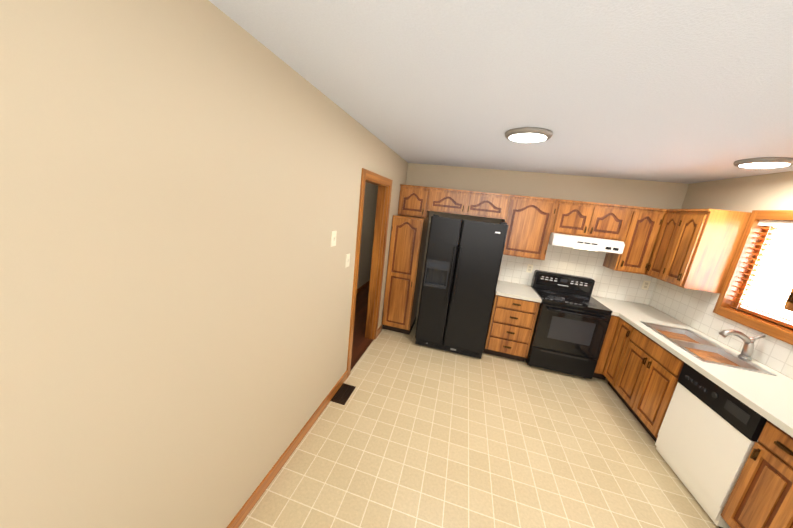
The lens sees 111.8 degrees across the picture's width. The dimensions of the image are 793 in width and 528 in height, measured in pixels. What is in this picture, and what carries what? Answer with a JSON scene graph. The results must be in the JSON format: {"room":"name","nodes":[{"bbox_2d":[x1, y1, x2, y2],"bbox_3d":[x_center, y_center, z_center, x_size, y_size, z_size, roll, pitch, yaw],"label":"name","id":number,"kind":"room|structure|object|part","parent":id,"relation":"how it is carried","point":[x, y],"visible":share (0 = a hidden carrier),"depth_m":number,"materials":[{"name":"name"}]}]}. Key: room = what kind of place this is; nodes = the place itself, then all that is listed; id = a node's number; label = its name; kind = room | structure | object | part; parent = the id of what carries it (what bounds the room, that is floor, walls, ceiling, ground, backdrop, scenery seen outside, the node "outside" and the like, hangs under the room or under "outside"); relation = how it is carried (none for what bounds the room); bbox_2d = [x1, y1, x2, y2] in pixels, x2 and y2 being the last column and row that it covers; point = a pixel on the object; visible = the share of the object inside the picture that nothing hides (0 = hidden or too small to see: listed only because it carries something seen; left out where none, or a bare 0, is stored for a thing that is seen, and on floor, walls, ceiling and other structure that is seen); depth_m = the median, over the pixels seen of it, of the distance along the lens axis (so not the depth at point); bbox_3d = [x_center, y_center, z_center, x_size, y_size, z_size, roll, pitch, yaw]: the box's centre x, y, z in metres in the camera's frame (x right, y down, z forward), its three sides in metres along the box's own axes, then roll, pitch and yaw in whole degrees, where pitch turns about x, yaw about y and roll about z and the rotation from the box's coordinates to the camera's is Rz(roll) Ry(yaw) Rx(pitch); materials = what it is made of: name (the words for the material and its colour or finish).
{"room":"kitchen","nodes":[
{"label":"kitchen","id":0,"kind":"room"},
{"bbox_2d":[0,0,407,527],"bbox_3d":[-0.362,-0.062,2.882,0.120,2.400,7.500,9,13,13],"label":"wall","id":1,"kind":"structure","parent":0,"point":[180,182],"depth_m":0.89,"materials":[{"name":"beige paint"}]},
{"bbox_2d":[226,370,347,527],"bbox_3d":[-0.938,1.450,1.182,0.013,0.085,3.358,9,13,13],"label":"baseboard","id":2,"kind":"structure","parent":1,"relation":"attached to","point":[248,506],"depth_m":1.78,"materials":[{"name":"brown wood"}]},
{"bbox_2d":[331,231,336,246],"bbox_3d":[-0.471,-0.191,2.028,0.014,0.115,0.072,9,13,13],"label":"light switch","id":3,"kind":"object","parent":1,"relation":"attached to","point":[333,238],"visible":1,"depth_m":2.02,"materials":[{"name":"beige plastic"}]},
{"bbox_2d":[345,253,349,267],"bbox_3d":[-0.422,-0.030,2.346,0.014,0.115,0.072,9,13,13],"label":"light switch","id":4,"kind":"object","parent":1,"relation":"attached to","point":[347,263],"visible":1,"depth_m":2.34,"materials":[{"name":"beige plastic"}]},
{"bbox_2d":[347,168,392,377],"bbox_3d":[-0.351,0.075,3.025,0.152,2.075,0.949,9,13,13],"label":"door frame","id":5,"kind":"structure","parent":1,"relation":"attached to","point":[384,184],"depth_m":3.27,"materials":[{"name":"brown wood"}]},
{"bbox_2d":[357,182,377,288],"bbox_3d":[-1.045,-0.355,3.849,0.120,2.400,6.140,9,13,13],"label":"wall","id":6,"kind":"structure","parent":0,"point":[368,223],"depth_m":5.36,"materials":[{"name":"paint"}]},
{"bbox_2d":[357,280,369,292],"bbox_3d":[-0.671,0.460,5.720,0.013,0.085,2.460,9,13,13],"label":"baseboard","id":7,"kind":"structure","parent":6,"relation":"attached to","point":[366,284],"depth_m":5.62,"materials":[{"name":"brown wood"}]},
{"bbox_2d":[239,285,718,527],"bbox_3d":[0.733,1.346,2.803,4.544,0.060,7.620,9,13,13],"label":"floor","id":8,"kind":"structure","parent":0,"point":[410,433],"depth_m":2.06,"materials":[{"name":"tile"}]},
{"bbox_2d":[330,383,355,404],"bbox_3d":[-0.502,1.231,2.551,0.138,0.006,0.260,9,13,13],"label":"floor vent","id":9,"kind":"object","parent":8,"relation":"in","point":[343,393],"visible":1,"depth_m":2.54,"materials":[{"name":"brown metal"}]},
{"bbox_2d":[382,215,428,334],"bbox_3d":[0.125,0.146,3.911,0.412,1.654,0.592,9,13,13],"label":"pantry","id":10,"kind":"object","parent":8,"relation":"on","point":[408,238],"visible":1,"depth_m":3.66,"materials":[{"name":"brown wood"}]},
{"bbox_2d":[415,214,508,358],"bbox_3d":[0.829,0.246,3.597,0.873,1.717,0.815,9,13,13],"label":"fridge","id":11,"kind":"object","parent":8,"relation":"on","point":[463,260],"visible":1,"depth_m":3.24,"materials":[{"name":"black metal"}]},
{"bbox_2d":[483,280,541,361],"bbox_3d":[1.505,0.755,3.633,0.518,0.890,0.650,9,13,13],"label":"base cabinet","id":12,"kind":"object","parent":8,"relation":"on","point":[514,312],"visible":0.98,"depth_m":3.35,"materials":[{"name":"brown wood"}]},
{"bbox_2d":[525,270,612,378],"bbox_3d":[2.103,0.746,3.416,0.716,1.130,0.711,9,13,13],"label":"stove","id":13,"kind":"object","parent":8,"relation":"on","point":[573,318],"visible":0.96,"depth_m":3.18,"materials":[{"name":"black metal"}]},
{"bbox_2d":[593,316,618,378],"bbox_3d":[2.784,0.986,3.327,0.704,0.850,0.671,9,13,13],"label":"base cabinet","id":14,"kind":"object","parent":8,"relation":"on","point":[609,341],"depth_m":3.11,"materials":[{"name":"brown wood"}]},
{"bbox_2d":[603,320,626,383],"bbox_3d":[2.723,1.075,2.901,0.602,0.850,0.331,9,13,13],"label":"base cabinet","id":15,"kind":"object","parent":8,"relation":"on","point":[622,323],"depth_m":3.01,"materials":[{"name":"brown wood"}]},
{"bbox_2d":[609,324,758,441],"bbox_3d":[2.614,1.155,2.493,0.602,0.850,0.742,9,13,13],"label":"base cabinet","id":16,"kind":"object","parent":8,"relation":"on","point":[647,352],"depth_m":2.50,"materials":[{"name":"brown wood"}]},
{"bbox_2d":[655,362,767,527],"bbox_3d":[2.434,1.280,1.859,0.610,0.845,0.590,9,13,13],"label":"dishwasher","id":17,"kind":"object","parent":8,"relation":"on","point":[709,432],"visible":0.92,"depth_m":1.84,"materials":[{"name":"white metal"}]},
{"bbox_2d":[721,420,792,527],"bbox_3d":[2.331,1.363,1.427,0.602,0.850,0.306,9,13,13],"label":"base cabinet","id":18,"kind":"object","parent":8,"relation":"on","point":[761,496],"depth_m":1.50,"materials":[{"name":"brown wood"}]},
{"bbox_2d":[591,296,792,439],"bbox_3d":[2.598,0.723,2.367,0.700,0.040,2.480,9,13,13],"label":"countertop","id":19,"kind":"structure","parent":18,"relation":"on","point":[770,396],"depth_m":1.90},
{"bbox_2d":[639,320,774,385],"bbox_3d":[2.634,0.786,2.389,0.444,0.176,0.784,9,13,13],"label":"sink","id":20,"kind":"object","parent":19,"relation":"in","point":[699,347],"depth_m":2.34,"materials":[{"name":"silver metal"}]},
{"bbox_2d":[719,329,765,359],"bbox_3d":[2.769,0.645,2.178,0.276,0.218,0.071,9,13,13],"label":"faucet","id":21,"kind":"object","parent":19,"relation":"on","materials":[{"name":"silver metal"}]},
{"bbox_2d":[209,0,792,183],"bbox_3d":[1.000,-1.060,2.262,4.544,0.100,7.620,9,13,13],"label":"ceiling","id":22,"kind":"structure","parent":0,"point":[686,91],"depth_m":1.15,"materials":[{"name":"white paint"}]},
{"bbox_2d":[505,127,552,142],"bbox_3d":[0.948,-0.921,1.941,0.316,0.038,0.316,9,13,13],"label":"recessed light","id":23,"kind":"object","parent":22,"relation":"in","point":[528,134],"visible":1,"depth_m":1.86,"materials":[{"name":"white glass"}]},
{"bbox_2d":[733,157,792,167],"bbox_3d":[2.695,-0.734,1.969,0.292,0.038,0.292,9,13,13],"label":"recessed light","id":24,"kind":"object","parent":22,"relation":"in","point":[769,162],"visible":1,"depth_m":1.91,"materials":[{"name":"white glass"}]},
{"bbox_2d":[406,163,688,321],"bbox_3d":[1.739,-0.040,3.823,3.504,2.400,0.120,9,13,13],"label":"wall","id":25,"kind":"structure","parent":0,"point":[652,194],"depth_m":3.52,"materials":[{"name":"beige paint"}]},
{"bbox_2d":[398,184,429,217],"bbox_3d":[0.266,-0.889,3.816,0.404,0.408,0.318,9,13,13],"label":"upper cabinet","id":26,"kind":"object","parent":25,"relation":"attached to","point":[413,200],"depth_m":3.67,"materials":[{"name":"brown wood"}]},
{"bbox_2d":[426,187,473,214],"bbox_3d":[0.737,-0.860,3.697,0.560,0.310,0.318,9,13,13],"label":"upper cabinet","id":27,"kind":"object","parent":25,"relation":"attached to","point":[453,201],"depth_m":3.55,"materials":[{"name":"brown wood"}]},
{"bbox_2d":[470,192,509,219],"bbox_3d":[1.170,-0.789,3.596,0.561,0.310,0.318,9,13,13],"label":"upper cabinet","id":28,"kind":"object","parent":25,"relation":"attached to","point":[489,205],"depth_m":3.43,"materials":[{"name":"brown wood"}]},
{"bbox_2d":[502,195,561,259],"bbox_3d":[1.685,-0.483,3.519,0.556,0.760,0.318,9,13,13],"label":"upper cabinet","id":29,"kind":"object","parent":25,"relation":"attached to","point":[530,220],"depth_m":3.36,"materials":[{"name":"brown wood"}]},
{"bbox_2d":[498,244,656,304],"bbox_3d":[2.349,-0.021,3.599,1.984,0.808,0.005,9,13,13],"label":"backsplash","id":30,"kind":"structure","parent":25,"relation":"attached to","point":[617,285],"depth_m":3.57,"materials":[{"name":"tile"}]},
{"bbox_2d":[526,264,532,272],"bbox_3d":[1.856,0.064,3.740,0.072,0.115,0.008,9,13,13],"label":"electrical outlet","id":31,"kind":"object","parent":30,"relation":"attached to","point":[529,268],"visible":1,"depth_m":3.74,"materials":[{"name":"beige plastic"}]},
{"bbox_2d":[641,280,650,289],"bbox_3d":[3.185,0.271,3.427,0.072,0.115,0.008,9,13,13],"label":"electrical outlet","id":32,"kind":"object","parent":30,"relation":"attached to","point":[645,285],"visible":1,"depth_m":3.43,"materials":[{"name":"beige plastic"}]},
{"bbox_2d":[554,200,633,240],"bbox_3d":[2.345,-0.551,3.330,0.772,0.403,0.318,9,13,13],"label":"upper cabinet","id":33,"kind":"object","parent":25,"relation":"attached to","point":[578,218],"depth_m":3.18,"materials":[{"name":"brown wood"}]},
{"bbox_2d":[548,233,624,253],"bbox_3d":[2.298,-0.274,3.345,0.740,0.145,0.405,9,13,13],"label":"range hood","id":34,"kind":"object","parent":33,"relation":"attached to","point":[589,243],"visible":0.92,"depth_m":3.17,"materials":[{"name":"white metal"}]},
{"bbox_2d":[603,206,661,273],"bbox_3d":[2.847,-0.287,3.221,0.323,0.760,0.370,9,13,13],"label":"upper cabinet","id":35,"kind":"object","parent":25,"relation":"attached to","point":[643,221],"depth_m":3.11,"materials":[{"name":"brown wood"}]},
{"bbox_2d":[653,171,792,378],"bbox_3d":[2.706,0.711,0.960,0.120,2.400,5.110,9,13,13],"label":"wall","id":36,"kind":"structure","parent":0,"point":[773,191],"depth_m":2.48,"materials":[{"name":"beige paint"}]},
{"bbox_2d":[642,209,689,279],"bbox_3d":[3.038,-0.191,2.889,0.390,0.760,0.339,9,13,13],"label":"upper cabinet","id":37,"kind":"object","parent":36,"relation":"attached to","point":[670,221],"depth_m":2.94,"materials":[{"name":"brown wood"}]},
{"bbox_2d":[662,209,750,292],"bbox_3d":[3.014,-0.143,2.664,0.318,0.760,0.339,9,13,13],"label":"upper cabinet","id":38,"kind":"object","parent":36,"relation":"attached to","point":[694,249],"depth_m":2.53,"materials":[{"name":"brown wood"}]},
{"bbox_2d":[649,279,792,378],"bbox_3d":[2.881,0.568,1.883,0.005,0.528,3.205,9,13,13],"label":"backsplash","id":39,"kind":"structure","parent":36,"relation":"attached to","point":[692,308],"depth_m":2.61,"materials":[{"name":"tile"}]},
{"bbox_2d":[713,210,792,344],"bbox_3d":[3.062,0.079,2.089,0.139,0.970,0.800,9,13,13],"label":"window","id":40,"kind":"structure","parent":36,"relation":"in","point":[736,269],"depth_m":2.32,"materials":[{"name":"brown wood"}]},
{"bbox_2d":[726,220,792,331],"bbox_3d":[3.061,0.077,2.100,0.060,0.813,0.670,9,13,13],"label":"window blind slats","id":41,"kind":"object","parent":40,"relation":"attached to","point":[777,223],"visible":1,"depth_m":2.22,"materials":[{"name":"white plastic"}]},
{"bbox_3d":[3.126,0.087,2.084,0.010,0.840,0.700,9,13,13],"label":"daylight window glass","id":42,"kind":"part","parent":40,"relation":"part of","materials":[{"name":"clear glass"}]}
]}

